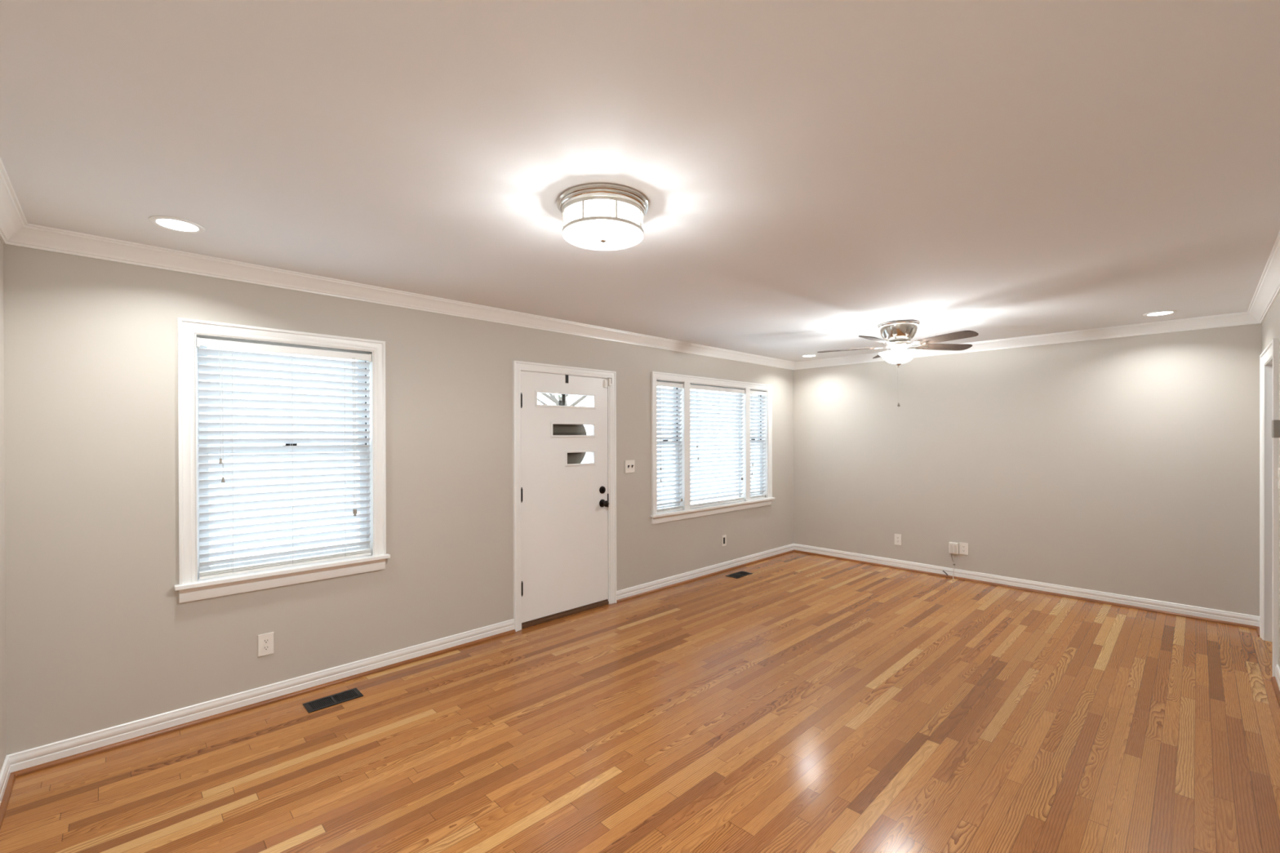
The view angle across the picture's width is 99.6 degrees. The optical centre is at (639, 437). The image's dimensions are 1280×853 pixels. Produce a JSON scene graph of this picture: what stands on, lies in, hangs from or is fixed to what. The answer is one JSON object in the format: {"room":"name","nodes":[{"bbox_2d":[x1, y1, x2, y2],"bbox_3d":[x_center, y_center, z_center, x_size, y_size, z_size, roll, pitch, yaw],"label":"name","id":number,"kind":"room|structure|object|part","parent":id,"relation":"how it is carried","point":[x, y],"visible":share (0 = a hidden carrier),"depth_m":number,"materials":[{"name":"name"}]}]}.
{"room":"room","nodes":[
{"label":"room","id":0,"kind":"room"},
{"bbox_2d":[0,239,6,772],"bbox_3d":[-0.911,0.278,0.310,0.170,2.440,5.595,0,0,-44],"label":"wall","id":1,"kind":"structure","parent":0,"point":[2,584],"depth_m":2.33,"materials":[{"name":"paint"}]},
{"bbox_2d":[0,755,10,804],"bbox_3d":[-1.399,1.449,0.952,0.013,0.097,3.995,0,0,-44],"label":"baseboard","id":2,"kind":"structure","parent":1,"relation":"attached to","point":[5,773],"depth_m":2.28,"materials":[{"name":"paint"}]},
{"bbox_2d":[0,773,15,830],"bbox_3d":[-1.388,1.488,0.962,0.017,0.020,3.969,0,0,-44],"label":"trim","id":3,"kind":"structure","parent":1,"relation":"attached to","point":[5,801],"depth_m":2.23,"materials":[{"name":"brown wood"}]},
{"bbox_2d":[0,156,27,244],"bbox_3d":[-1.382,-0.897,0.968,0.078,0.090,3.995,0,0,-44],"label":"trim","id":4,"kind":"structure","parent":1,"relation":"attached to","point":[12,218],"depth_m":2.17,"materials":[{"name":"paint"}]},
{"bbox_2d":[3,244,793,755],"bbox_3d":[-0.462,0.265,4.758,7.004,2.440,0.170,0,0,-44],"label":"wall","id":5,"kind":"structure","parent":0,"point":[99,635],"depth_m":2.91,"materials":[{"name":"paint"}]},
{"bbox_2d":[257,631,274,657],"bbox_3d":[-2.105,1.164,3.043,0.075,0.122,0.007,0,0,-44],"label":"wall outlet","id":6,"kind":"object","parent":5,"relation":"attached to","point":[266,641],"visible":1,"depth_m":3.04,"materials":[{"name":"plastic"}]},
{"bbox_2d":[262,638,269,644],"bbox_3d":[-2.104,1.144,3.041,0.033,0.033,0.002,0,0,-44],"label":"receptacle","id":7,"kind":"object","parent":6,"relation":"attached to","point":[265,641],"depth_m":3.04,"materials":[{"name":"plastic"}]},
{"bbox_2d":[262,644,269,650],"bbox_3d":[-2.104,1.183,3.041,0.033,0.033,0.002,0,0,-44],"label":"receptacle","id":8,"kind":"object","parent":6,"relation":"attached to","point":[265,647],"depth_m":3.04,"materials":[{"name":"plastic"}]},
{"bbox_2d":[173,317,390,603],"bbox_3d":[-2.067,0.116,3.191,1.051,1.465,0.248,0,0,-44],"label":"window","id":9,"kind":"structure","parent":5,"relation":"in","point":[188,330],"depth_m":3.02,"materials":[{"name":"paint"}]},
{"bbox_3d":[-2.092,-0.222,3.217,0.844,0.621,0.025,0,0,-44],"label":"sash","id":10,"kind":"part","parent":9,"relation":"part of","materials":[{"name":"plastic"}]},
{"bbox_3d":[-2.071,0.396,3.198,0.844,0.688,0.027,0,0,-44],"label":"sash","id":11,"kind":"part","parent":9,"relation":"part of","materials":[{"name":"plastic"}]},
{"bbox_2d":[195,337,371,579],"bbox_3d":[-2.028,0.110,3.152,0.862,1.277,0.066,0,0,-44],"label":"window blind","id":12,"kind":"object","parent":9,"relation":"attached to","point":[201,342],"visible":0.99,"depth_m":3.11,"materials":[{"name":"plastic"}]},
{"bbox_3d":[-2.255,-0.190,2.901,0.007,0.610,0.003,0,0,11],"label":"pull cord","id":13,"kind":"part","parent":12,"relation":"part of","materials":[{"name":"white fabric"}]},
{"bbox_3d":[-2.248,-0.140,2.909,0.007,0.711,0.003,0,0,11],"label":"pull cord","id":14,"kind":"part","parent":12,"relation":"part of","materials":[{"name":"white fabric"}]},
{"bbox_3d":[-2.236,0.128,2.960,0.002,1.223,0.051,0,0,-44],"label":"ladder cord","id":15,"kind":"part","parent":12,"relation":"part of","materials":[{"name":"white fabric"}]},
{"bbox_3d":[-2.031,0.740,3.159,0.850,0.017,0.047,0,0,-44],"label":"rail","id":16,"kind":"part","parent":12,"relation":"part of","materials":[{"name":"white plastic"}]},
{"bbox_3d":[-2.035,0.127,3.155,0.002,1.223,0.051,0,0,-44],"label":"ladder cord","id":17,"kind":"part","parent":12,"relation":"part of","materials":[{"name":"white fabric"}]},
{"bbox_3d":[-1.836,0.126,3.348,0.002,1.223,0.051,0,0,-44],"label":"ladder cord","id":18,"kind":"part","parent":12,"relation":"part of","materials":[{"name":"white fabric"}]},
{"bbox_3d":[-1.782,-0.025,3.359,0.007,0.946,0.003,0,0,11],"label":"pull cord","id":19,"kind":"part","parent":12,"relation":"part of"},
{"bbox_3d":[-1.778,-0.018,3.363,0.007,0.960,0.003,0,0,11],"label":"pull cord","id":20,"kind":"part","parent":12,"relation":"part of","materials":[{"name":"white fabric"}]},
{"bbox_3d":[-1.774,-0.024,3.368,0.007,0.948,0.003,0,0,11],"label":"pull cord","id":21,"kind":"part","parent":12,"relation":"part of","materials":[{"name":"white fabric"}]},
{"bbox_2d":[5,222,795,369],"bbox_3d":[-0.379,-0.910,4.666,6.664,0.090,0.078,0,0,-44],"label":"trim","id":22,"kind":"structure","parent":5,"relation":"attached to","point":[31,236],"depth_m":3.17,"materials":[{"name":"paint"}]},
{"bbox_2d":[7,543,794,773],"bbox_3d":[-0.395,1.436,4.696,6.664,0.097,0.013,0,0,-44],"label":"baseboard","id":23,"kind":"structure","parent":5,"relation":"attached to","point":[19,761],"depth_m":3.07,"materials":[{"name":"paint"}]},
{"bbox_2d":[11,549,794,777],"bbox_3d":[-0.384,1.474,4.685,6.638,0.020,0.017,0,0,-44],"label":"trim","id":24,"kind":"structure","parent":5,"relation":"attached to","point":[36,768],"depth_m":3.06,"materials":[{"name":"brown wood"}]},
{"bbox_2d":[512,360,616,631],"bbox_3d":[-0.636,0.447,4.543,1.039,2.077,0.236,0,0,-44],"label":"door","id":25,"kind":"structure","parent":5,"relation":"in","point":[565,513],"depth_m":4.47,"materials":[{"name":"paint"}]},
{"bbox_2d":[559,374,568,405],"bbox_3d":[-0.641,-0.393,4.536,0.030,0.264,0.096,0,0,-44],"label":"hanger","id":26,"kind":"object","parent":25,"relation":"attached to","point":[566,375],"visible":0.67,"depth_m":4.53,"materials":[{"name":"brown metal"}]},
{"bbox_2d":[552,424,586,463],"bbox_3d":[-0.655,0.018,4.543,0.540,0.575,0.022,0,0,-44],"label":"board","id":27,"kind":"object","parent":26,"relation":"hanging from","point":[557,429],"visible":0.18,"depth_m":4.61,"materials":[{"name":"wood"}]},
{"bbox_3d":[-0.613,-0.313,4.503,0.616,0.130,0.022,0,0,-44],"label":"lite frame","id":28,"kind":"part","parent":25,"relation":"part of","materials":[{"name":"paint"}]},
{"bbox_3d":[-0.560,-0.066,4.555,0.466,0.125,0.022,0,0,-44],"label":"lite frame","id":29,"kind":"part","parent":25,"relation":"part of","materials":[{"name":"paint"}]},
{"bbox_3d":[-0.508,0.173,4.605,0.322,0.128,0.022,0,0,-44],"label":"lite frame","id":30,"kind":"part","parent":25,"relation":"part of","materials":[{"name":"paint"}]},
{"bbox_3d":[-0.309,0.579,4.745,0.070,0.070,0.070,0,0,-44],"label":"knob","id":31,"kind":"part","parent":25,"relation":"part of","materials":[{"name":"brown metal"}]},
{"bbox_2d":[625,459,635,473],"bbox_3d":[-0.088,0.266,4.987,0.119,0.117,0.020,0,0,-44],"label":"light switch","id":32,"kind":"object","parent":5,"relation":"attached to","point":[629,464],"visible":1,"depth_m":4.99,"materials":[{"name":"plastic"}]},
{"bbox_2d":[650,371,774,524],"bbox_3d":[0.805,0.094,5.973,2.123,1.467,0.248,0,0,-44],"label":"window","id":33,"kind":"structure","parent":5,"relation":"in","point":[686,513],"depth_m":5.75,"materials":[{"name":"paint"}]},
{"bbox_3d":[0.228,-0.237,5.464,0.380,0.626,0.025,0,0,-44],"label":"sash","id":34,"kind":"part","parent":33,"relation":"part of","materials":[{"name":"plastic"}]},
{"bbox_3d":[0.249,0.384,5.445,0.380,0.688,0.027,0,0,-44],"label":"sash","id":35,"kind":"part","parent":33,"relation":"part of","materials":[{"name":"plastic"}]},
{"bbox_2d":[657,381,683,513],"bbox_3d":[0.291,0.093,5.399,0.392,1.285,0.066,0,0,-44],"label":"window blind","id":36,"kind":"object","parent":33,"relation":"attached to","point":[663,384],"visible":0.8,"depth_m":5.41,"materials":[{"name":"plastic"}]},
{"bbox_3d":[0.214,0.111,5.334,0.002,1.231,0.051,0,0,-44],"label":"ladder cord","id":37,"kind":"part","parent":36,"relation":"part of","materials":[{"name":"white fabric"}]},
{"bbox_3d":[0.288,0.727,5.406,0.380,0.017,0.047,0,0,-44],"label":"rail","id":38,"kind":"part","parent":36,"relation":"part of","materials":[{"name":"white plastic"}]},
{"bbox_3d":[0.416,0.050,5.488,0.007,1.136,0.003,0,0,11],"label":"pull cord","id":39,"kind":"part","parent":36,"relation":"part of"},
{"bbox_3d":[0.801,0.087,5.992,0.994,1.300,0.035,0,0,-44],"label":"fixed sash","id":40,"kind":"part","parent":33,"relation":"part of","materials":[{"name":"plastic"}]},
{"bbox_2d":[689,384,744,508],"bbox_3d":[0.852,0.090,5.941,0.984,1.285,0.066,0,0,-44],"label":"window blind","id":41,"kind":"object","parent":33,"relation":"attached to","point":[691,387],"visible":0.89,"depth_m":5.93,"materials":[{"name":"plastic"}]},
{"bbox_3d":[0.848,0.724,5.949,0.972,0.017,0.047,0,0,-44],"label":"rail","id":42,"kind":"part","parent":41,"relation":"part of","materials":[{"name":"white plastic"}]},
{"bbox_3d":[1.087,0.106,6.180,0.002,1.231,0.051,0,0,-44],"label":"ladder cord","id":43,"kind":"part","parent":41,"relation":"part of","materials":[{"name":"white fabric"}]},
{"bbox_3d":[1.167,-0.030,6.217,0.007,0.983,0.003,0,0,11],"label":"pull cord","id":44,"kind":"part","parent":41,"relation":"part of","materials":[{"name":"white fabric"}]},
{"bbox_3d":[1.177,-0.029,6.226,0.007,0.986,0.003,0,0,11],"label":"pull cord","id":45,"kind":"part","parent":41,"relation":"part of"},
{"bbox_3d":[1.337,-0.243,6.539,0.357,0.626,0.025,0,0,-44],"label":"sash","id":46,"kind":"part","parent":33,"relation":"part of","materials":[{"name":"plastic"}]},
{"bbox_3d":[1.359,0.378,6.520,0.357,0.688,0.027,0,0,-44],"label":"sash","id":47,"kind":"part","parent":33,"relation":"part of","materials":[{"name":"plastic"}]},
{"bbox_2d":[750,391,767,499],"bbox_3d":[1.404,0.087,6.476,0.369,1.285,0.066,0,0,-44],"label":"window blind","id":48,"kind":"object","parent":33,"relation":"attached to","point":[752,393],"visible":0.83,"depth_m":6.49,"materials":[{"name":"plastic"}]},
{"bbox_3d":[1.331,0.104,6.416,0.002,1.231,0.051,0,0,-44],"label":"ladder cord","id":49,"kind":"part","parent":48,"relation":"part of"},
{"bbox_3d":[1.400,0.721,6.483,0.357,0.017,0.047,0,0,-44],"label":"rail","id":50,"kind":"part","parent":48,"relation":"part of","materials":[{"name":"white plastic"}]},
{"bbox_3d":[1.468,0.104,6.548,0.002,1.231,0.051,0,0,-44],"label":"ladder cord","id":51,"kind":"part","parent":48,"relation":"part of","materials":[{"name":"white fabric"}]},
{"bbox_2d":[721,534,726,546],"bbox_3d":[0.931,1.140,5.985,0.075,0.120,0.006,0,0,-44],"label":"outlet","id":52,"kind":"object","parent":5,"relation":"attached to","point":[723,537],"visible":1,"depth_m":5.99,"materials":[{"name":"plastic"}]},
{"bbox_2d":[0,0,1279,361],"bbox_3d":[1.481,-1.015,2.745,7.004,0.120,5.765,0,0,-44],"label":"ceiling","id":53,"kind":"structure","parent":0,"point":[814,176],"depth_m":1.76,"materials":[{"name":"paint"}]},
{"bbox_2d":[148,215,205,233],"bbox_3d":[-2.046,-0.941,2.392,0.191,0.006,0.191,0,0,-44],"label":"recessed light","id":54,"kind":"object","parent":53,"relation":"in","point":[174,224],"visible":1,"depth_m":2.38,"materials":[{"name":"paint"}]},
{"bbox_2d":[556,182,648,249],"bbox_3d":[-0.150,-0.872,2.198,0.374,0.154,0.374,0,0,-44],"label":"flush light","id":55,"kind":"object","parent":53,"relation":"attached to","point":[596,215],"visible":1,"depth_m":2.10,"materials":[{"name":"white glass"}]},
{"bbox_3d":[-0.300,-0.865,2.138,0.006,0.063,0.007,0,0,-22],"label":"post","id":56,"kind":"part","parent":55,"relation":"part of","materials":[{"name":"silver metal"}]},
{"bbox_3d":[-0.214,-0.865,2.049,0.007,0.063,0.006,0,0,23],"label":"post","id":57,"kind":"part","parent":55,"relation":"part of","materials":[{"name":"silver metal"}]},
{"bbox_3d":[-0.090,-0.865,2.047,0.007,0.063,0.006,0,0,-22],"label":"post","id":58,"kind":"part","parent":55,"relation":"part of","materials":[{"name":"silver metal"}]},
{"bbox_3d":[-0.001,-0.866,2.134,0.006,0.063,0.007,0,0,23],"label":"post","id":59,"kind":"part","parent":55,"relation":"part of","materials":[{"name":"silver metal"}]},
{"bbox_2d":[800,354,817,357],"bbox_3d":[1.991,-0.963,6.364,0.191,0.006,0.191,0,0,-44],"label":"recessed light","id":60,"kind":"object","parent":53,"relation":"in","point":[806,355],"visible":1,"depth_m":6.33,"materials":[{"name":"paint"}]},
{"bbox_2d":[817,320,978,406],"bbox_3d":[2.147,-0.612,4.532,1.215,0.700,1.268,0,0,-44],"label":"ceiling fan","id":61,"kind":"object","parent":53,"relation":"hanging from","point":[897,335],"visible":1,"depth_m":4.47,"materials":[{"name":"silver metal"}]},
{"bbox_3d":[1.811,-0.774,4.769,0.470,0.035,0.136,0,0,28],"label":"blade","id":62,"kind":"part","parent":61,"relation":"part of","materials":[{"name":"brown wood"}]},
{"bbox_3d":[1.877,-0.772,4.275,0.470,0.035,0.136,0,0,-44],"label":"blade","id":63,"kind":"part","parent":61,"relation":"part of","materials":[{"name":"brown wood"}]},
{"bbox_3d":[2.186,-0.673,4.567,0.314,0.098,0.314,0,0,-44],"label":"lamp shade","id":64,"kind":"part","parent":61,"relation":"part of","materials":[{"name":"white glass"}]},
{"bbox_3d":[2.607,-0.775,4.623,0.470,0.035,0.136,0,0,-8],"label":"blade","id":65,"kind":"part","parent":61,"relation":"part of","materials":[{"name":"brown wood"}]},
{"bbox_3d":[2.369,-0.773,4.184,0.136,0.035,0.470,0,0,-26],"label":"blade","id":66,"kind":"part","parent":61,"relation":"part of","materials":[{"name":"brown wood"}]},
{"bbox_2d":[1142,310,1177,316],"bbox_3d":[4.032,-0.963,4.190,0.191,0.006,0.191,0,0,-44],"label":"recessed light","id":67,"kind":"object","parent":53,"relation":"in","point":[1166,312],"visible":1,"depth_m":4.17,"materials":[{"name":"paint"}]},
{"bbox_2d":[0,551,1279,852],"bbox_3d":[1.488,1.545,2.752,7.004,0.120,5.765,0,0,-44],"label":"floor","id":68,"kind":"structure","parent":0,"point":[799,703],"depth_m":2.64,"materials":[{"name":"brown wood"}]},
{"bbox_2d":[302,688,363,713],"bbox_3d":[-1.742,1.490,3.071,0.277,0.005,0.134,0,0,-44],"label":"floor vent","id":69,"kind":"object","parent":68,"relation":"in","point":[333,700],"visible":1,"depth_m":3.06,"materials":[{"name":"black metal"}]},
{"bbox_2d":[725,570,752,578],"bbox_3d":[1.068,1.475,5.819,0.290,0.005,0.148,0,0,-44],"label":"floor vent","id":70,"kind":"object","parent":68,"relation":"in","point":[740,574],"visible":1,"depth_m":5.81,"materials":[{"name":"black metal"}]},
{"bbox_2d":[793,323,1262,616],"bbox_3d":[3.998,0.252,5.065,0.170,2.440,5.595,0,0,-44],"label":"wall","id":71,"kind":"structure","parent":0,"point":[1127,465],"depth_m":5.05,"materials":[{"name":"paint"}]},
{"bbox_2d":[894,533,901,545],"bbox_3d":[2.901,1.146,6.076,0.007,0.122,0.075,0,0,-44],"label":"wall outlet","id":72,"kind":"object","parent":71,"relation":"attached to","point":[897,536],"visible":1,"depth_m":6.07,"materials":[{"name":"plastic"}]},
{"bbox_2d":[948,542,959,554],"bbox_3d":[3.285,1.157,5.656,0.039,0.114,0.086,0,0,-44],"label":"junction box","id":73,"kind":"object","parent":71,"relation":"attached to","point":[953,548],"visible":1,"depth_m":5.64,"materials":[{"name":"plastic"}]},
{"bbox_3d":[3.259,1.162,5.657,0.003,0.084,0.026,0,0,-44],"label":"panel","id":74,"kind":"part","parent":73,"relation":"part of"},
{"bbox_3d":[3.286,1.162,5.629,0.003,0.084,0.026,0,0,-44],"label":"panel","id":75,"kind":"part","parent":73,"relation":"part of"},
{"bbox_2d":[959,542,968,555],"bbox_3d":[3.358,1.152,5.604,0.007,0.124,0.082,0,0,-44],"label":"wall outlet","id":76,"kind":"object","parent":71,"relation":"attached to","point":[963,547],"visible":1,"depth_m":5.60,"materials":[{"name":"plastic"}]},
{"bbox_2d":[794,550,1257,629],"bbox_3d":[3.368,1.462,5.569,0.017,0.020,3.969,0,0,-44],"label":"trim","id":77,"kind":"structure","parent":71,"relation":"attached to","point":[798,551],"depth_m":5.04,"materials":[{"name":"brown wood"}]},
{"bbox_2d":[793,543,1259,626],"bbox_3d":[3.379,1.423,5.580,0.013,0.097,3.995,0,0,-44],"label":"baseboard","id":78,"kind":"structure","parent":71,"relation":"attached to","point":[1224,615],"depth_m":5.04,"materials":[{"name":"paint"}]},
{"bbox_2d":[793,311,1260,369],"bbox_3d":[3.349,-0.923,5.550,0.078,0.090,3.995,0,0,-44],"label":"trim","id":79,"kind":"structure","parent":71,"relation":"attached to","point":[1242,317],"depth_m":4.90,"materials":[{"name":"paint"}]},
{"bbox_2d":[1262,292,1279,667],"bbox_3d":[2.417,0.265,1.786,6.664,2.440,0.115,0,0,-44],"label":"wall","id":80,"kind":"structure","parent":0,"point":[1271,322],"depth_m":3.31,"materials":[{"name":"paint"}]},
{"bbox_2d":[1247,231,1279,323],"bbox_3d":[2.346,-0.910,1.852,6.664,0.090,0.078,0,0,-44],"label":"trim","id":81,"kind":"structure","parent":80,"relation":"attached to","point":[1268,289],"depth_m":3.31,"materials":[{"name":"paint"}]},
{"bbox_2d":[1256,626,1279,708],"bbox_3d":[2.365,1.475,1.847,6.638,0.020,0.017,0,0,-44],"label":"trim","id":82,"kind":"structure","parent":80,"relation":"attached to","point":[1275,686],"depth_m":3.17,"materials":[{"name":"brown wood"}]},
{"bbox_2d":[1259,337,1278,676],"bbox_3d":[4.276,0.434,3.588,0.992,2.082,0.161,0,0,-44],"label":"door frame","id":83,"kind":"structure","parent":80,"relation":"in","point":[1268,358],"depth_m":3.90,"materials":[{"name":"paint"}]},
{"bbox_2d":[1271,419,1279,438],"bbox_3d":[3.759,-0.052,3.190,0.116,0.113,0.034,0,0,-44],"label":"thermostat","id":84,"kind":"object","parent":80,"relation":"attached to","point":[1275,423],"visible":1,"depth_m":3.16,"materials":[{"name":"plastic"}]},
{"bbox_2d":[1275,664,1279,690],"bbox_3d":[2.376,1.437,1.836,6.664,0.097,0.013,0,0,-44],"label":"baseboard","id":85,"kind":"structure","parent":80,"relation":"attached to","point":[1277,668],"depth_m":3.21,"materials":[{"name":"paint"}]},
{"bbox_2d":[1275,467,1279,488],"bbox_3d":[3.795,0.241,3.216,0.076,0.122,0.021,0,0,-44],"label":"light switch","id":86,"kind":"object","parent":80,"relation":"attached to","point":[1278,477],"visible":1,"depth_m":3.21,"materials":[{"name":"plastic"}]},
{"bbox_3d":[3.800,0.241,3.211,0.076,0.122,0.006,0,0,-44],"label":"plate","id":87,"kind":"part","parent":86,"relation":"part of","materials":[{"name":"plastic"}]},
{"label":"outside","id":88,"kind":"structure","parent":0,"visible":0},
{"bbox_2d":[208,452,734,560],"bbox_3d":[-15.780,2.103,30.675,80.000,0.200,53.976,0,0,-44],"label":"ground","id":89,"kind":"structure","parent":88,"point":[587,459],"depth_m":17.54,"materials":[{"name":"white"}]},
{"bbox_2d":[537,392,591,406],"bbox_3d":[-2.860,-1.138,20.293,5.047,6.392,5.026,0,0,-44],"label":"tree","id":90,"kind":"object","parent":89,"relation":"on","point":[552,397],"visible":0.04,"depth_m":20.16,"materials":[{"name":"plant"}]},
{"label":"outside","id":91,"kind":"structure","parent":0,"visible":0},
{"bbox_3d":[-0.188,1.913,6.673,15.000,0.630,2.200,0,0,-44],"label":"floor","id":92,"kind":"structure","parent":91,"visible":0},
{"bbox_2d":[750,395,755,492],"bbox_3d":[1.839,0.227,8.825,0.200,2.720,0.200,0,0,-44],"label":"porch post","id":93,"kind":"object","parent":92,"relation":"on","point":[750,395],"visible":0.02,"depth_m":8.76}
]}

